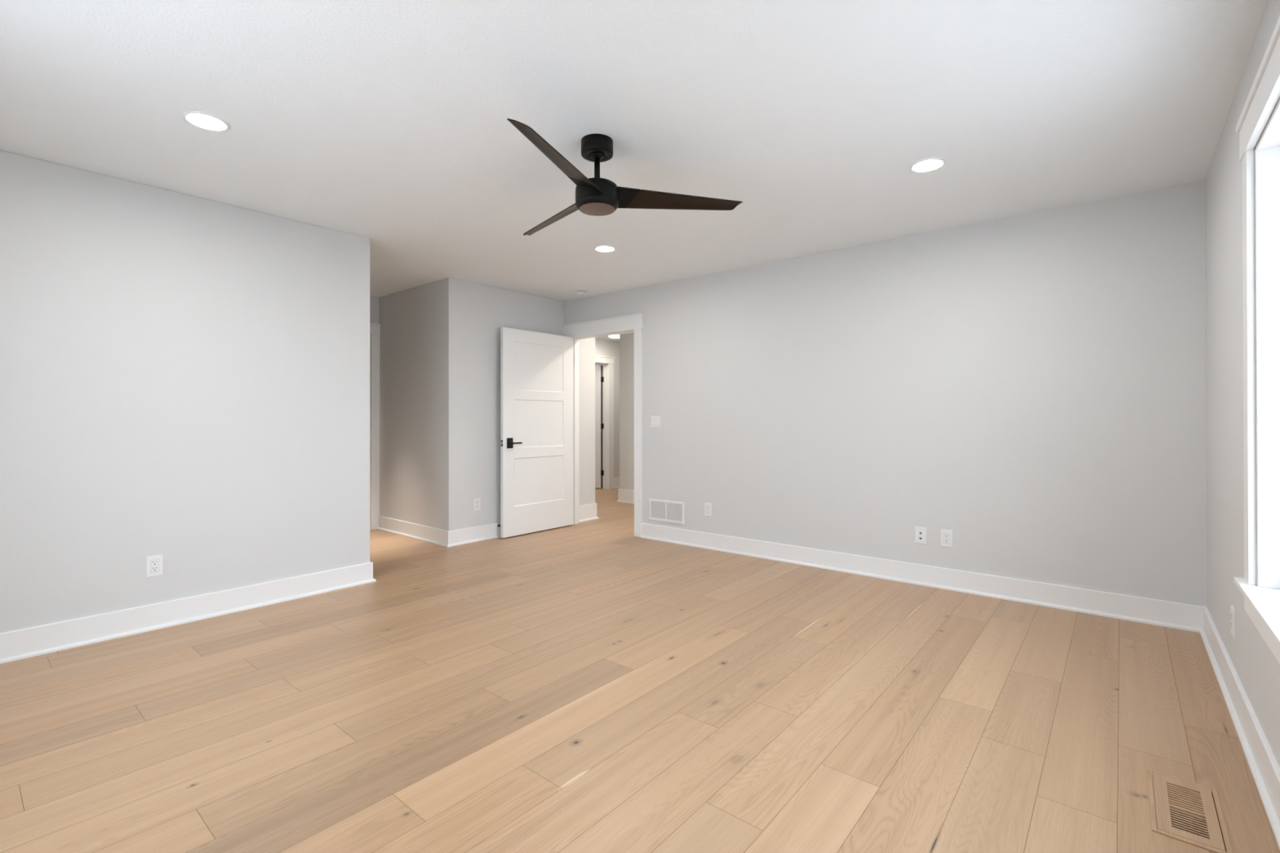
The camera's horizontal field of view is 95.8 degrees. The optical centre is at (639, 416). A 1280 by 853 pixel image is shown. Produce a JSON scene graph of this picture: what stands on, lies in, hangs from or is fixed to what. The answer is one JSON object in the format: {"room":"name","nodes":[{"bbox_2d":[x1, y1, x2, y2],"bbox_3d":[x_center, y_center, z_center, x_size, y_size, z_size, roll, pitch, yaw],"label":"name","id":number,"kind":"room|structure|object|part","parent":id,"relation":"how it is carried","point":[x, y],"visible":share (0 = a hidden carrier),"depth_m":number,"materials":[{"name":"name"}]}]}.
{"room":"empty bedroom","nodes":[
{"label":"empty bedroom","id":0,"kind":"room"},
{"bbox_2d":[0,150,369,633],"bbox_3d":[-2.766,-0.051,3.181,0.120,2.440,2.509,0,0,40],"label":"wall","id":1,"kind":"structure","parent":0,"point":[184,379],"depth_m":3.22,"materials":[{"name":"grey paint"}]},
{"bbox_2d":[146,554,163,577],"bbox_3d":[-2.676,0.824,3.186,0.007,0.117,0.073,0,0,40],"label":"wall outlet","id":2,"kind":"object","parent":1,"relation":"attached to","point":[154,564],"visible":1,"depth_m":3.18,"materials":[{"name":"white plastic"}]},
{"bbox_2d":[151,559,158,573],"bbox_3d":[-2.674,0.824,3.185,0.003,0.068,0.034,0,0,40],"label":"receptacle","id":3,"kind":"object","parent":2,"relation":"attached to","point":[154,562],"depth_m":3.18,"materials":[{"name":"white plastic"}]},
{"bbox_2d":[0,561,376,663],"bbox_3d":[-3.321,1.103,3.737,1.749,0.138,2.418,0,0,40],"label":"baseboard","id":4,"kind":"structure","parent":1,"relation":"attached to","point":[20,644],"depth_m":3.22,"materials":[{"name":"white wood"}]},
{"bbox_2d":[369,295,379,324],"bbox_3d":[-3.114,-0.041,5.748,0.120,2.440,1.231,0,0,40],"label":"wall","id":5,"kind":"structure","parent":0,"point":[374,300],"depth_m":6.06,"materials":[{"name":"grey paint"}]},
{"bbox_2d":[369,322,380,529],"bbox_3d":[-3.102,0.103,5.737,0.154,2.152,0.990,0,0,40],"label":"trim","id":6,"kind":"structure","parent":5,"relation":"attached to","point":[374,327],"depth_m":6.04,"materials":[{"name":"white paint"}]},
{"bbox_2d":[379,277,564,530],"bbox_3d":[-1.788,-0.041,6.215,1.321,2.440,1.424,0,0,40],"label":"wall","id":7,"kind":"structure","parent":0,"point":[440,340],"depth_m":5.54,"materials":[{"name":"grey paint"}]},
{"bbox_2d":[377,515,500,546],"bbox_3d":[-1.783,1.110,6.177,1.330,0.138,1.435,0,0,40],"label":"baseboard","id":8,"kind":"structure","parent":7,"relation":"attached to","point":[424,533],"depth_m":5.50,"materials":[{"name":"white wood"}]},
{"bbox_2d":[473,497,480,511],"bbox_3d":[-1.540,0.832,5.470,0.007,0.117,0.073,0,0,40],"label":"wall outlet","id":9,"kind":"object","parent":7,"relation":"attached to","point":[477,502],"visible":1,"depth_m":5.47,"materials":[{"name":"white plastic"}]},
{"bbox_2d":[475,500,479,508],"bbox_3d":[-1.539,0.832,5.469,0.003,0.068,0.034,0,0,40],"label":"receptacle","id":10,"kind":"object","parent":9,"relation":"attached to","point":[477,501],"depth_m":5.47,"materials":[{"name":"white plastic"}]},
{"bbox_2d":[578,337,595,505],"bbox_3d":[-1.313,-0.038,7.124,1.785,2.440,0.341,0,0,40],"label":"wall","id":11,"kind":"structure","parent":0,"point":[586,346],"depth_m":6.58,"materials":[{"name":"grey paint"}]},
{"bbox_2d":[579,502,599,522],"bbox_3d":[-1.286,1.093,7.129,1.814,0.178,0.352,0,0,40],"label":"baseboard","id":12,"kind":"structure","parent":11,"relation":"attached to","point":[587,512],"depth_m":6.57,"materials":[{"name":"white wood"}]},
{"bbox_2d":[595,364,602,488],"bbox_3d":[-1.868,-0.030,9.197,1.480,2.440,2.375,0,0,40],"label":"wall","id":13,"kind":"structure","parent":0,"point":[595,364],"depth_m":9.59,"materials":[{"name":"grey paint"}]},
{"bbox_2d":[595,338,619,477],"bbox_3d":[-0.760,-0.031,9.277,0.120,2.440,3.915,0,0,40],"label":"wall","id":14,"kind":"structure","parent":0,"point":[602,347],"depth_m":9.61,"materials":[{"name":"grey paint"}]},
{"bbox_2d":[595,364,604,488],"bbox_3d":[-0.939,0.165,9.768,0.841,2.028,0.050,0,0,39],"label":"door","id":15,"kind":"structure","parent":14,"relation":"in","point":[598,379],"depth_m":9.53,"materials":[{"name":"white wood"}]},
{"bbox_2d":[595,355,615,488],"bbox_3d":[-0.818,0.102,9.181,0.154,2.172,1.097,0,0,40],"label":"trim","id":16,"kind":"structure","parent":14,"relation":"attached to","point":[607,362],"depth_m":9.49,"materials":[{"name":"white wood"}]},
{"bbox_2d":[613,476,619,488],"bbox_3d":[-0.695,1.099,9.233,0.029,0.178,3.695,0,0,40],"label":"baseboard","id":17,"kind":"structure","parent":14,"relation":"attached to","point":[616,480],"depth_m":9.60,"materials":[{"name":"white wood"}]},
{"bbox_2d":[619,333,634,490],"bbox_3d":[1.379,-0.037,8.351,2.167,2.440,2.600,0,0,40],"label":"wall","id":18,"kind":"structure","parent":0,"point":[626,340],"depth_m":7.96,"materials":[{"name":"grey paint"}]},
{"bbox_2d":[616,488,634,503],"bbox_3d":[1.290,1.094,8.339,2.096,0.178,2.529,0,0,40],"label":"baseboard","id":19,"kind":"structure","parent":18,"relation":"attached to","point":[624,495],"depth_m":7.94,"materials":[{"name":"white wood"}]},
{"bbox_2d":[0,0,1267,342],"bbox_3d":[-0.326,-1.341,5.467,8.711,0.150,9.420,0,0,40],"label":"ceiling","id":20,"kind":"structure","parent":0,"point":[385,122],"depth_m":2.39,"materials":[{"name":"white paint"}]},
{"bbox_2d":[182,111,230,131],"bbox_3d":[-1.867,-1.271,2.490,0.163,0.008,0.163,0,0,40],"label":"recessed light","id":21,"kind":"object","parent":20,"relation":"in","point":[202,120],"visible":1,"depth_m":2.49,"materials":[{"name":"white plastic"}]},
{"bbox_2d":[574,289,587,296],"bbox_3d":[-0.590,-1.243,5.817,0.132,0.041,0.132,0,0,40],"label":"smoke detector","id":22,"kind":"object","parent":20,"relation":"attached to","point":[579,292],"visible":1,"depth_m":5.78,"materials":[{"name":"white plastic"}]},
{"bbox_2d":[594,244,615,252],"bbox_3d":[-0.264,-1.266,4.362,0.163,0.008,0.163,0,0,40],"label":"recessed light","id":23,"kind":"object","parent":20,"relation":"in","point":[603,248],"visible":1,"depth_m":4.35,"materials":[{"name":"white plastic"}]},
{"bbox_2d":[608,334,619,337],"bbox_3d":[-0.333,-1.227,8.772,0.310,0.054,0.310,0,0,40],"label":"flush ceiling light","id":24,"kind":"object","parent":20,"relation":"attached to","point":[615,335],"visible":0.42,"depth_m":8.70,"materials":[{"name":"white plastic"}]},
{"bbox_2d":[506,118,742,235],"bbox_3d":[-0.342,-1.116,2.705,1.180,0.318,1.217,0,0,40],"label":"ceiling fan","id":25,"kind":"object","parent":20,"relation":"hanging from","point":[597,196],"visible":1,"depth_m":2.65,"materials":[{"name":"black metal"}]},
{"bbox_3d":[-0.473,-1.021,3.031,0.118,0.050,0.591,0,0,-37],"label":"fan blade","id":26,"kind":"part","parent":25,"relation":"part of","materials":[{"name":"brown wood"}]},
{"bbox_3d":[-0.338,-1.024,2.267,0.118,0.050,0.562,0,0,19],"label":"fan blade","id":27,"kind":"part","parent":25,"relation":"part of","materials":[{"name":"brown wood"}]},
{"bbox_3d":[0.219,-1.023,2.765,0.548,0.050,0.118,0,0,-11],"label":"fan blade","id":28,"kind":"part","parent":25,"relation":"part of","materials":[{"name":"brown wood"}]},
{"bbox_2d":[909,157,945,172],"bbox_3d":[1.457,-1.273,2.928,0.163,0.008,0.163,0,0,40],"label":"recessed light","id":29,"kind":"object","parent":20,"relation":"in","point":[930,164],"visible":1,"depth_m":2.92,"materials":[{"name":"white plastic"}]},
{"bbox_2d":[0,488,1279,852],"bbox_3d":[-0.336,1.235,5.599,8.511,0.120,9.220,0,0,40],"label":"floor","id":30,"kind":"structure","parent":0,"point":[594,686],"depth_m":2.19,"materials":[{"name":"brown wood"}]},
{"bbox_2d":[1146,768,1233,852],"bbox_3d":[1.610,1.202,1.704,0.163,0.094,0.364,0,0,40],"label":"floor vent","id":31,"kind":"object","parent":30,"relation":"in","point":[1182,810],"visible":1,"depth_m":1.69,"materials":[{"name":"brown wood"}]},
{"bbox_2d":[564,179,1206,606],"bbox_3d":[1.151,-0.050,4.773,5.281,2.440,0.120,0,0,40],"label":"wall","id":32,"kind":"structure","parent":0,"point":[1029,388],"depth_m":3.86,"materials":[{"name":"grey paint"}]},
{"bbox_2d":[500,327,573,537],"bbox_3d":[-1.034,0.153,5.906,0.158,2.024,0.935,0,0,40],"label":"door","id":33,"kind":"structure","parent":32,"relation":"in","point":[536,367],"depth_m":5.85,"materials":[{"name":"white wood"}]},
{"bbox_3d":[-1.207,0.257,5.615,0.052,0.038,0.131,0,0,40],"label":"handle lever","id":34,"kind":"part","parent":33,"relation":"part of","materials":[{"name":"black metal"}]},
{"bbox_2d":[562,313,643,537],"bbox_3d":[-0.356,0.088,6.027,1.118,2.178,0.182,0,0,40],"label":"trim","id":35,"kind":"structure","parent":32,"relation":"attached to","point":[633,323],"depth_m":5.86,"materials":[{"name":"white wood"}]},
{"bbox_2d":[651,415,661,427],"bbox_3d":[0.150,0.050,5.522,0.117,0.114,0.009,0,0,40],"label":"light switch","id":36,"kind":"object","parent":32,"relation":"attached to","point":[655,420],"visible":1,"depth_m":5.52,"materials":[{"name":"white plastic"}]},
{"bbox_2d":[648,498,684,524],"bbox_3d":[0.247,0.890,5.437,0.409,0.200,0.012,0,0,40],"label":"air vent","id":37,"kind":"object","parent":32,"relation":"in","point":[667,511],"visible":1,"depth_m":5.43,"materials":[{"name":"white plastic"}]},
{"bbox_2d":[704,502,711,516],"bbox_3d":[0.604,0.828,5.144,0.073,0.117,0.007,0,0,40],"label":"wall outlet","id":38,"kind":"object","parent":32,"relation":"attached to","point":[708,507],"visible":1,"depth_m":5.14,"materials":[{"name":"white plastic"}]},
{"bbox_2d":[706,506,709,513],"bbox_3d":[0.602,0.828,5.142,0.034,0.068,0.003,0,0,40],"label":"receptacle","id":39,"kind":"object","parent":38,"relation":"attached to","point":[707,507],"depth_m":5.14,"materials":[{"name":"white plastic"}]},
{"bbox_2d":[915,526,926,544],"bbox_3d":[1.950,0.827,4.018,0.073,0.117,0.014,0,0,40],"label":"plate","id":40,"kind":"object","parent":32,"relation":"attached to","point":[920,532],"visible":1,"depth_m":4.02,"materials":[{"name":"white plastic"}]},
{"bbox_2d":[640,523,1206,632],"bbox_3d":[1.527,1.099,4.359,3.941,0.138,0.029,0,0,40],"label":"baseboard","id":41,"kind":"structure","parent":32,"relation":"attached to","point":[1178,615],"depth_m":3.85,"materials":[{"name":"white wood"}]},
{"bbox_2d":[940,528,952,547],"bbox_3d":[2.078,0.826,3.916,0.073,0.117,0.007,0,0,40],"label":"wall outlet","id":42,"kind":"object","parent":32,"relation":"attached to","point":[946,535],"visible":1,"depth_m":3.91,"materials":[{"name":"white plastic"}]},
{"bbox_2d":[943,533,949,543],"bbox_3d":[2.076,0.826,3.915,0.034,0.068,0.003,0,0,40],"label":"receptacle","id":43,"kind":"object","parent":42,"relation":"attached to","point":[946,535],"depth_m":3.91,"materials":[{"name":"white plastic"}]},
{"bbox_2d":[1204,0,1279,767],"bbox_3d":[1.520,-0.063,1.183,0.120,2.440,4.924,0,0,40],"label":"wall","id":44,"kind":"structure","parent":0,"point":[1256,667],"depth_m":2.40,"materials":[{"name":"grey paint"}]},
{"bbox_2d":[1231,604,1235,638],"bbox_3d":[2.424,0.837,2.364,0.007,0.117,0.073,0,0,40],"label":"wall outlet","id":45,"kind":"object","parent":44,"relation":"attached to","point":[1233,610],"visible":1,"depth_m":2.34,"materials":[{"name":"white plastic"}]},
{"bbox_2d":[1231,612,1232,630],"bbox_3d":[2.422,0.837,2.365,0.003,0.068,0.034,0,0,40],"label":"receptacle","id":46,"kind":"object","parent":45,"relation":"attached to","point":[1231,612],"depth_m":2.36,"materials":[{"name":"white plastic"}]},
{"bbox_2d":[1200,607,1279,849],"bbox_3d":[1.502,1.088,1.273,0.029,0.138,4.804,0,0,40],"label":"baseboard","id":47,"kind":"structure","parent":44,"relation":"attached to","point":[1264,768],"depth_m":2.02,"materials":[{"name":"white wood"}]},
{"bbox_2d":[1233,15,1279,663],"bbox_3d":[1.558,-0.182,1.247,0.182,1.726,2.018,0,0,40],"label":"window","id":48,"kind":"structure","parent":44,"relation":"in","point":[1262,601],"depth_m":1.94,"materials":[{"name":"clear glass"}]}
]}

